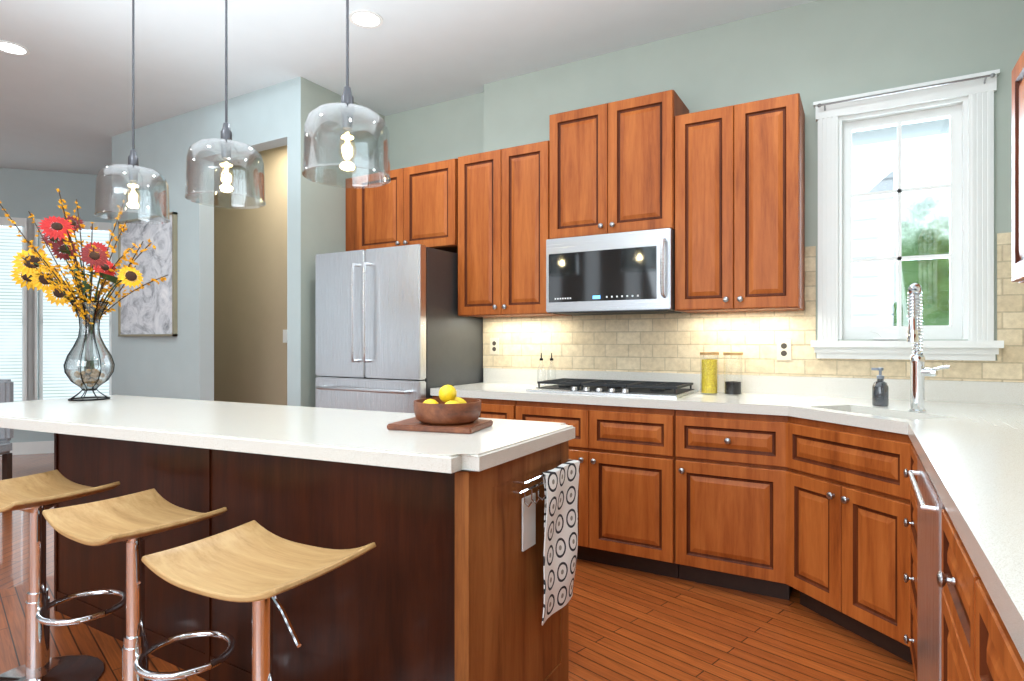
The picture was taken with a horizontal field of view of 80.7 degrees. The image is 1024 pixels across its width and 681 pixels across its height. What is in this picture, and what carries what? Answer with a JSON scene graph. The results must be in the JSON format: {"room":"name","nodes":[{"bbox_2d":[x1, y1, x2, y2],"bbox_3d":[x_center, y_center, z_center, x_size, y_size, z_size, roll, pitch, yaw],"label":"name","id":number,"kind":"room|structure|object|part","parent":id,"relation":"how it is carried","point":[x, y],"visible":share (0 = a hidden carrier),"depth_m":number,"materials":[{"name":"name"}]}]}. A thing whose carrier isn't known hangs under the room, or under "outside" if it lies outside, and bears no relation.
{"room":"kitchen","nodes":[
{"label":"kitchen","id":0,"kind":"room"},
{"bbox_2d":[0,168,111,442],"bbox_3d":[-5.034,-0.305,6.543,4.797,3.030,0.150,0,0,-19],"label":"wall","id":1,"kind":"structure","parent":0,"point":[23,192],"depth_m":6.47,"materials":[{"name":"blue paint"}]},
{"bbox_2d":[0,441,53,455],"bbox_3d":[-5.008,1.145,6.465,3.181,0.130,3.610,0,0,30],"label":"baseboard","id":2,"kind":"structure","parent":1,"relation":"attached to","point":[36,447],"depth_m":6.03,"materials":[{"name":"paint"}]},
{"bbox_2d":[0,217,111,400],"bbox_3d":[-5.145,-0.185,6.437,1.740,2.230,0.120,0,0,-19],"label":"window","id":3,"kind":"structure","parent":1,"relation":"in","point":[29,340],"depth_m":6.43,"materials":[{"name":"white paint"}]},
{"bbox_2d":[0,227,108,401],"bbox_3d":[-5.148,-0.200,6.449,1.440,2.000,0.005,0,0,-19],"label":"window blinds","id":4,"kind":"object","parent":3,"relation":"attached to","point":[60,328],"visible":0.47,"depth_m":6.50,"materials":[{"name":"white plastic"}]},
{"bbox_2d":[112,77,300,405],"bbox_3d":[-2.484,-0.305,4.818,2.440,3.030,0.124,0,0,30],"label":"wall","id":5,"kind":"structure","parent":0,"point":[159,366],"depth_m":4.79,"materials":[{"name":"blue paint"}]},
{"bbox_2d":[118,212,177,336],"bbox_3d":[-3.071,-0.535,5.066,0.825,1.000,0.034,0,0,30],"label":"picture","id":6,"kind":"object","parent":5,"relation":"attached to","point":[151,309],"visible":0.81,"depth_m":5.02,"materials":[{"name":"paper"}]},
{"bbox_2d":[301,77,384,406],"bbox_3d":[-1.297,-0.305,4.554,0.120,3.030,0.848,0,0,30],"label":"wall","id":7,"kind":"structure","parent":0,"point":[323,219],"depth_m":4.28,"materials":[{"name":"green paint"}]},
{"bbox_2d":[214,92,483,404],"bbox_3d":[-1.574,-0.305,5.291,3.382,3.030,0.150,0,0,30],"label":"wall","id":8,"kind":"structure","parent":0,"point":[250,300],"depth_m":5.67,"materials":[{"name":"beige paint"}]},
{"bbox_2d":[283,330,286,342],"bbox_3d":[-2.067,-0.040,5.519,0.080,0.120,0.008,0,0,30],"label":"switch plate","id":9,"kind":"object","parent":8,"relation":"attached to","point":[284,336],"visible":0.64,"depth_m":5.52,"materials":[{"name":"white plastic"}]},
{"bbox_2d":[346,159,453,252],"bbox_3d":[-0.702,-0.920,4.437,1.016,0.580,0.451,0,0,30],"label":"upper cabinet","id":10,"kind":"object","parent":8,"relation":"attached to","point":[417,205],"depth_m":4.20,"materials":[{"name":"brown wood"}]},
{"bbox_2d":[0,453,914,680],"bbox_3d":[-2.806,1.235,3.640,12.500,0.050,9.500,0,0,30],"label":"floor","id":11,"kind":"structure","parent":0,"point":[625,624],"depth_m":2.49,"materials":[{"name":"brown wood"}]},
{"bbox_2d":[0,379,13,479],"bbox_3d":[-3.841,0.745,4.151,0.460,0.930,0.470,0,0,5],"label":"dining chair","id":12,"kind":"object","parent":11,"relation":"on","point":[6,395],"visible":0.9,"depth_m":4.31,"materials":[{"name":"grey fabric"}]},
{"bbox_2d":[0,470,125,680],"bbox_3d":[-1.643,0.857,2.121,0.478,0.706,0.421,0,0,30],"label":"stool","id":13,"kind":"object","parent":11,"relation":"on","point":[34,496],"visible":1,"depth_m":2.11,"materials":[{"name":"brown wood"}]},
{"bbox_3d":[-1.665,0.533,2.116,0.444,0.060,0.335,0,0,30],"label":"seat","id":14,"kind":"part","parent":13,"relation":"part of","materials":[{"name":"brown wood"}]},
{"bbox_2d":[42,488,235,680],"bbox_3d":[-1.106,0.857,1.805,0.487,0.706,0.410,0,0,30],"label":"stool","id":15,"kind":"object","parent":11,"relation":"on","point":[134,521],"visible":1,"depth_m":1.79,"materials":[{"name":"brown wood"}]},
{"bbox_3d":[-1.128,0.533,1.806,0.449,0.060,0.342,0,0,30],"label":"seat","id":16,"kind":"part","parent":15,"relation":"part of","materials":[{"name":"brown wood"}]},
{"bbox_2d":[141,520,375,680],"bbox_3d":[-0.583,0.857,1.466,0.479,0.706,0.425,0,0,30],"label":"stool","id":17,"kind":"object","parent":11,"relation":"on","point":[258,565],"visible":1,"depth_m":1.44,"materials":[{"name":"brown wood"}]},
{"bbox_3d":[-0.603,0.533,1.456,0.454,0.060,0.349,0,0,30],"label":"seat","id":18,"kind":"part","parent":17,"relation":"part of","materials":[{"name":"brown wood"}]},
{"bbox_2d":[54,435,579,680],"bbox_3d":[-0.900,0.775,2.398,2.304,0.870,0.627,0,0,30],"label":"kitchen island","id":19,"kind":"object","parent":11,"relation":"on","point":[464,569],"depth_m":1.86,"materials":[{"name":"brown wood"}]},
{"bbox_3d":[-1.087,0.775,2.163,2.175,0.870,0.020,0,0,30],"label":"panel","id":20,"kind":"part","parent":19,"relation":"part of","materials":[{"name":"brown wood"}]},
{"bbox_2d":[0,395,574,502],"bbox_3d":[-1.176,0.318,2.385,2.711,0.044,0.996,0,0,30],"label":"island countertop","id":21,"kind":"structure","parent":19,"relation":"on","point":[342,451],"depth_m":1.99,"materials":[{"name":"white stone"}]},
{"bbox_2d":[0,189,167,400],"bbox_3d":[-2.262,-0.240,3.123,0.780,1.070,0.596,0,0,30],"label":"vase","id":22,"kind":"object","parent":21,"relation":"on","point":[90,311],"visible":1,"depth_m":3.01,"materials":[{"name":"clear glass"}]},
{"bbox_3d":[-2.121,0.033,3.026,0.212,0.444,0.212,0,0,30],"label":"glass","id":23,"kind":"part","parent":22,"relation":"part of","materials":[{"name":"clear glass"}]},
{"bbox_2d":[387,385,492,433],"bbox_3d":[-0.238,0.223,2.049,0.300,0.146,0.228,0,0,18],"label":"fruit bowl","id":24,"kind":"object","parent":21,"relation":"on","point":[447,411],"visible":1,"depth_m":1.96,"materials":[{"name":"brown wood"}]},
{"bbox_3d":[0.023,0.775,1.865,0.045,0.870,0.626,0,0,30],"label":"panel","id":25,"kind":"part","parent":19,"relation":"part of","materials":[{"name":"brown wood"}]},
{"bbox_2d":[521,492,535,551],"bbox_3d":[0.052,0.560,1.864,0.006,0.160,0.080,0,0,30],"label":"outlet","id":26,"kind":"object","parent":19,"relation":"attached to","point":[528,514],"depth_m":1.86,"materials":[{"name":"white plastic"}]},
{"bbox_2d":[541,459,579,625],"bbox_3d":[0.157,0.639,1.970,0.046,0.453,0.311,0,0,30],"label":"towel","id":27,"kind":"object","parent":19,"relation":"hanging from","point":[560,483],"depth_m":1.94,"materials":[{"name":"white fabric"}]},
{"bbox_2d":[316,244,482,412],"bbox_3d":[-0.774,0.310,4.219,0.910,1.800,0.866,0,0,30],"label":"refrigerator","id":28,"kind":"object","parent":11,"relation":"on","point":[395,332],"visible":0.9,"depth_m":3.87,"materials":[{"name":"silver metal"}]},
{"bbox_3d":[-1.138,-0.174,4.047,0.452,0.831,0.072,0,0,30],"label":"door","id":29,"kind":"part","parent":28,"relation":"part of","materials":[{"name":"silver metal"}]},
{"bbox_3d":[-0.940,0.684,3.933,0.910,0.871,0.072,0,0,30],"label":"door","id":30,"kind":"part","parent":28,"relation":"part of","materials":[{"name":"silver metal"}]},
{"bbox_3d":[-0.741,-0.174,3.818,0.452,0.831,0.072,0,0,30],"label":"door","id":31,"kind":"part","parent":28,"relation":"part of","materials":[{"name":"silver metal"}]},
{"bbox_2d":[433,396,516,419],"bbox_3d":[-0.092,0.775,3.853,0.597,0.868,0.608,0,0,30],"label":"base cabinet","id":32,"kind":"object","parent":11,"relation":"on","point":[490,408],"depth_m":3.50,"materials":[{"name":"brown wood"}]},
{"bbox_2d":[517,400,660,565],"bbox_3d":[0.560,0.775,3.476,0.908,0.868,0.608,0,0,30],"label":"base cabinet","id":33,"kind":"object","parent":11,"relation":"on","point":[594,444],"depth_m":3.20,"materials":[{"name":"brown wood"}]},
{"bbox_2d":[617,409,917,680],"bbox_3d":[1.446,0.775,2.534,1.560,0.868,1.354,0,0,30],"label":"base cabinet","id":34,"kind":"object","parent":11,"relation":"on","point":[821,516],"depth_m":2.75,"materials":[{"name":"brown wood"}]},
{"bbox_2d":[430,368,1023,661],"bbox_3d":[0.317,0.333,2.072,3.087,0.275,3.307,0,0,30],"label":"countertop","id":35,"kind":"structure","parent":34,"relation":"on","point":[966,438],"depth_m":2.41,"materials":[{"name":"white stone"}]},
{"bbox_2d":[537,353,555,385],"bbox_3d":[0.224,0.188,3.924,0.124,0.215,0.056,0,0,13],"label":"oil bottles","id":36,"kind":"object","parent":35,"relation":"on","point":[541,359],"visible":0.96,"depth_m":3.92,"materials":[{"name":"clear glass"}]},
{"bbox_3d":[0.191,0.105,3.931,0.024,0.050,0.023,0,0,30],"label":"spout","id":37,"kind":"part","parent":36,"relation":"part of","materials":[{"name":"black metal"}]},
{"bbox_3d":[0.191,0.213,3.931,0.056,0.165,0.056,0,0,30],"label":"glass","id":38,"kind":"part","parent":36,"relation":"part of","materials":[{"name":"clear glass"}]},
{"bbox_3d":[0.257,0.105,3.916,0.024,0.050,0.023,0,0,30],"label":"spout","id":39,"kind":"part","parent":36,"relation":"part of","materials":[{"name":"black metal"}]},
{"bbox_3d":[0.257,0.213,3.916,0.056,0.165,0.056,0,0,30],"label":"glass","id":40,"kind":"part","parent":36,"relation":"part of","materials":[{"name":"clear glass"}]},
{"bbox_2d":[526,378,697,397],"bbox_3d":[0.580,0.270,3.505,0.880,0.052,0.480,0,0,30],"label":"cooktop","id":41,"kind":"object","parent":35,"relation":"in","point":[630,388],"visible":1,"depth_m":3.41,"materials":[{"name":"silver metal"}]},
{"bbox_2d":[700,352,718,393],"bbox_3d":[1.097,0.180,3.350,0.101,0.231,0.101,0,0,24],"label":"canister","id":42,"kind":"object","parent":35,"relation":"on","point":[708,375],"depth_m":3.32,"materials":[{"name":"clear glass"}]},
{"bbox_3d":[1.097,0.188,3.350,0.096,0.215,0.096,0,0,30],"label":"glass","id":43,"kind":"part","parent":42,"relation":"part of","materials":[{"name":"glass"}]},
{"bbox_3d":[1.097,0.072,3.350,0.102,0.015,0.102,0,0,30],"label":"lid","id":44,"kind":"part","parent":42,"relation":"part of","materials":[{"name":"brown wood"}]},
{"bbox_2d":[723,352,742,394],"bbox_3d":[1.206,0.180,3.288,0.101,0.231,0.101,0,0,24],"label":"canister","id":45,"kind":"object","parent":35,"relation":"on","point":[731,387],"depth_m":3.25,"materials":[{"name":"clear glass"}]},
{"bbox_3d":[1.205,0.072,3.288,0.102,0.015,0.102,0,0,30],"label":"lid","id":46,"kind":"part","parent":45,"relation":"part of","materials":[{"name":"brown wood"}]},
{"bbox_3d":[1.205,0.188,3.288,0.096,0.215,0.096,0,0,30],"label":"glass","id":47,"kind":"part","parent":45,"relation":"part of","materials":[{"name":"clear glass"}]},
{"bbox_2d":[871,368,888,405],"bbox_3d":[1.668,0.209,2.732,0.067,0.173,0.063,0,0,30],"label":"soap dispenser","id":48,"kind":"object","parent":35,"relation":"on","point":[880,392],"visible":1,"depth_m":2.71,"materials":[{"name":"grey glass"}]},
{"bbox_2d":[907,283,949,411],"bbox_3d":[1.702,0.029,2.468,0.148,0.533,0.117,0,0,30],"label":"faucet","id":49,"kind":"object","parent":35,"relation":"on","point":[919,371],"visible":1,"depth_m":2.48,"materials":[{"name":"silver metal"}]},
{"bbox_2d":[908,455,944,680],"bbox_3d":[1.345,0.776,1.461,0.622,0.868,0.598,0,0,30],"label":"dishwasher","id":50,"kind":"object","parent":11,"relation":"on","point":[930,506],"visible":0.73,"depth_m":1.55,"materials":[{"name":"silver metal"}]},
{"bbox_3d":[1.089,0.395,1.609,0.030,0.013,0.451,0,0,30],"label":"handle","id":51,"kind":"part","parent":50,"relation":"part of","materials":[{"name":"silver metal"}]},
{"bbox_2d":[936,509,962,680],"bbox_3d":[1.103,0.775,0.989,0.609,0.868,0.452,0,0,30],"label":"base cabinet","id":52,"kind":"object","parent":11,"relation":"on","point":[949,577],"depth_m":1.21,"materials":[{"name":"brown wood"}]},
{"bbox_2d":[961,544,1023,680],"bbox_3d":[0.877,0.775,0.597,0.609,0.868,0.455,0,0,30],"label":"base cabinet","id":53,"kind":"object","parent":11,"relation":"on","point":[989,652],"depth_m":0.90,"materials":[{"name":"brown wood"}]},
{"bbox_2d":[0,0,948,175],"bbox_3d":[-2.806,-1.845,3.640,12.500,0.050,9.500,0,0,30],"label":"ceiling","id":54,"kind":"structure","parent":0,"point":[66,95],"depth_m":3.80,"materials":[{"name":"paint"}]},
{"bbox_2d":[0,43,25,53],"bbox_3d":[-3.111,-1.816,3.750,0.138,0.005,0.130,0,0,30],"label":"recessed light","id":55,"kind":"object","parent":54,"relation":"in","point":[11,48],"depth_m":3.75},
{"bbox_2d":[94,0,169,223],"bbox_3d":[-1.793,-1.199,2.854,0.306,1.240,0.306,0,0,30],"label":"pendant light","id":56,"kind":"object","parent":54,"relation":"hanging from","point":[133,168],"visible":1,"depth_m":2.85,"materials":[{"name":"clear glass"}]},
{"bbox_3d":[-1.793,-0.697,2.854,0.306,0.236,0.306,0,0,30],"label":"glass","id":57,"kind":"part","parent":56,"relation":"part of","materials":[{"name":"clear glass"}]},
{"bbox_3d":[-1.793,-1.287,2.854,0.130,1.064,0.127,0,0,30],"label":"socket rod","id":58,"kind":"part","parent":56,"relation":"part of","materials":[{"name":"silver metal"}]},
{"bbox_2d":[0,10,382,55],"bbox_3d":[-1.524,-1.817,2.231,4.460,0.005,2.930,0,0,30],"label":"recessed lights","id":59,"kind":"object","parent":54,"relation":"attached to","point":[353,13],"depth_m":3.47,"materials":[{"name":"white paint"}]},
{"bbox_2d":[184,0,265,208],"bbox_3d":[-1.187,-1.199,2.504,0.306,1.240,0.306,0,0,30],"label":"pendant light","id":60,"kind":"object","parent":54,"relation":"hanging from","point":[226,143],"visible":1,"depth_m":2.49,"materials":[{"name":"clear glass"}]},
{"bbox_3d":[-1.187,-0.697,2.504,0.306,0.236,0.306,0,0,30],"label":"glass","id":61,"kind":"part","parent":60,"relation":"part of","materials":[{"name":"clear glass"}]},
{"bbox_3d":[-1.187,-1.287,2.504,0.130,1.064,0.127,0,0,30],"label":"socket rod","id":62,"kind":"part","parent":60,"relation":"part of","materials":[{"name":"silver metal"}]},
{"bbox_2d":[302,0,390,187],"bbox_3d":[-0.586,-1.199,2.145,0.306,1.240,0.306,0,0,30],"label":"pendant light","id":63,"kind":"object","parent":54,"relation":"hanging from","point":[347,107],"visible":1,"depth_m":2.12,"materials":[{"name":"clear glass"}]},
{"bbox_3d":[-0.586,-0.697,2.145,0.306,0.236,0.306,0,0,30],"label":"glass","id":64,"kind":"part","parent":63,"relation":"part of","materials":[{"name":"clear glass"}]},
{"bbox_3d":[-0.586,-1.287,2.145,0.130,1.064,0.127,0,0,30],"label":"socket rod","id":65,"kind":"part","parent":63,"relation":"part of","materials":[{"name":"silver metal"}]},
{"bbox_2d":[352,13,378,25],"bbox_3d":[-0.826,-1.816,3.411,0.144,0.005,0.143,0,0,30],"label":"recessed light","id":66,"kind":"object","parent":54,"relation":"in","point":[365,19],"depth_m":3.41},
{"bbox_2d":[484,0,1023,382],"bbox_3d":[1.244,-0.305,3.537,3.253,3.030,0.150,0,0,30],"label":"wall","id":67,"kind":"structure","parent":0,"point":[814,51],"depth_m":3.24,"materials":[{"name":"green paint"}]},
{"bbox_2d":[490,338,498,354],"bbox_3d":[-0.123,0.040,4.226,0.072,0.116,0.006,0,0,30],"label":"electrical outlet","id":68,"kind":"object","parent":67,"relation":"attached to","point":[494,342],"depth_m":4.22,"materials":[{"name":"white plastic"}]},
{"bbox_3d":[-0.124,0.040,4.226,0.072,0.116,0.005,0,0,30],"label":"plate","id":69,"kind":"part","parent":68,"relation":"part of","materials":[{"name":"white plastic"}]},
{"bbox_2d":[454,141,571,317],"bbox_3d":[0.015,-0.689,3.960,0.674,1.053,0.341,0,0,30],"label":"upper cabinet","id":70,"kind":"object","parent":67,"relation":"attached to","point":[500,195],"depth_m":3.81,"materials":[{"name":"brown wood"}]},
{"bbox_2d":[546,90,688,239],"bbox_3d":[0.633,-0.982,3.594,0.748,0.755,0.357,0,0,30],"label":"upper cabinet","id":71,"kind":"object","parent":67,"relation":"attached to","point":[610,166],"depth_m":3.42,"materials":[{"name":"brown wood"}]},
{"bbox_2d":[546,228,685,314],"bbox_3d":[0.607,-0.381,3.543,0.743,0.440,0.452,0,0,30],"label":"microwave","id":72,"kind":"object","parent":71,"relation":"attached to","point":[632,272],"visible":1,"depth_m":3.38,"materials":[{"name":"silver metal"}]},
{"bbox_2d":[592,295,600,298],"bbox_3d":[0.479,-0.246,3.421,0.045,0.018,0.001,0,0,30],"label":"clock","id":73,"kind":"object","parent":72,"relation":"on","point":[593,296],"depth_m":3.42,"materials":[{"name":"blue"}]},
{"bbox_3d":[0.499,-0.368,3.412,0.648,0.286,0.002,0,0,30],"label":"glass","id":74,"kind":"part","parent":72,"relation":"part of","materials":[{"name":"black glass"}]},
{"bbox_3d":[0.803,-0.388,3.204,0.018,0.324,0.061,0,0,30],"label":"handle","id":75,"kind":"part","parent":72,"relation":"part of","materials":[{"name":"silver metal"}]},
{"bbox_2d":[674,93,804,312],"bbox_3d":[1.229,-0.691,3.259,0.614,1.058,0.341,0,0,30],"label":"upper cabinet","id":76,"kind":"object","parent":67,"relation":"attached to","point":[720,191],"depth_m":3.10,"materials":[{"name":"brown wood"}]},
{"bbox_2d":[483,232,1023,382],"bbox_3d":[1.134,-0.155,3.509,3.090,0.700,0.008,0,0,30],"label":"tile backsplash","id":77,"kind":"structure","parent":67,"relation":"attached to","point":[668,343],"depth_m":3.41,"materials":[{"name":"tile"}]},
{"bbox_2d":[777,339,790,359],"bbox_3d":[1.487,0.050,3.296,0.072,0.116,0.006,0,0,30],"label":"electrical outlet","id":78,"kind":"object","parent":67,"relation":"attached to","point":[783,349],"depth_m":3.29,"materials":[{"name":"white plastic"}]},
{"bbox_3d":[1.487,0.050,3.296,0.072,0.116,0.005,0,0,30],"label":"plate","id":79,"kind":"part","parent":78,"relation":"part of","materials":[{"name":"white plastic"}]},
{"bbox_2d":[811,69,1003,360],"bbox_3d":[1.977,-0.586,3.074,0.800,1.362,0.220,0,0,30],"label":"window","id":80,"kind":"structure","parent":67,"relation":"in","point":[966,108],"depth_m":3.03,"materials":[{"name":"white paint"}]},
{"bbox_2d":[817,73,995,110],"bbox_3d":[1.933,-1.229,2.998,0.744,0.034,0.049,0,0,30],"label":"curtain rod","id":81,"kind":"object","parent":80,"relation":"attached to","point":[991,75],"visible":0.98,"depth_m":2.96,"materials":[{"name":"silver metal"}]},
{"bbox_2d":[1012,50,1023,282],"bbox_3d":[1.621,-0.545,1.591,0.346,0.710,0.765,0,0,30],"label":"upper cabinet","id":82,"kind":"object","parent":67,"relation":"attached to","point":[1018,70],"depth_m":1.95,"materials":[{"name":"brown wood"}]},
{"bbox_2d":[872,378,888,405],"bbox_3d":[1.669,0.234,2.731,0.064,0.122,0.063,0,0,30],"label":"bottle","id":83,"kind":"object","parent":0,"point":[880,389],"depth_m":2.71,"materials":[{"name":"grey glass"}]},
{"label":"outside","id":84,"kind":"structure","parent":0,"visible":0},
{"bbox_2d":[852,133,948,325],"bbox_3d":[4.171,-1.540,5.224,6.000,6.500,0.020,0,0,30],"label":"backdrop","id":85,"kind":"structure","parent":84,"point":[904,243],"depth_m":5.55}
]}

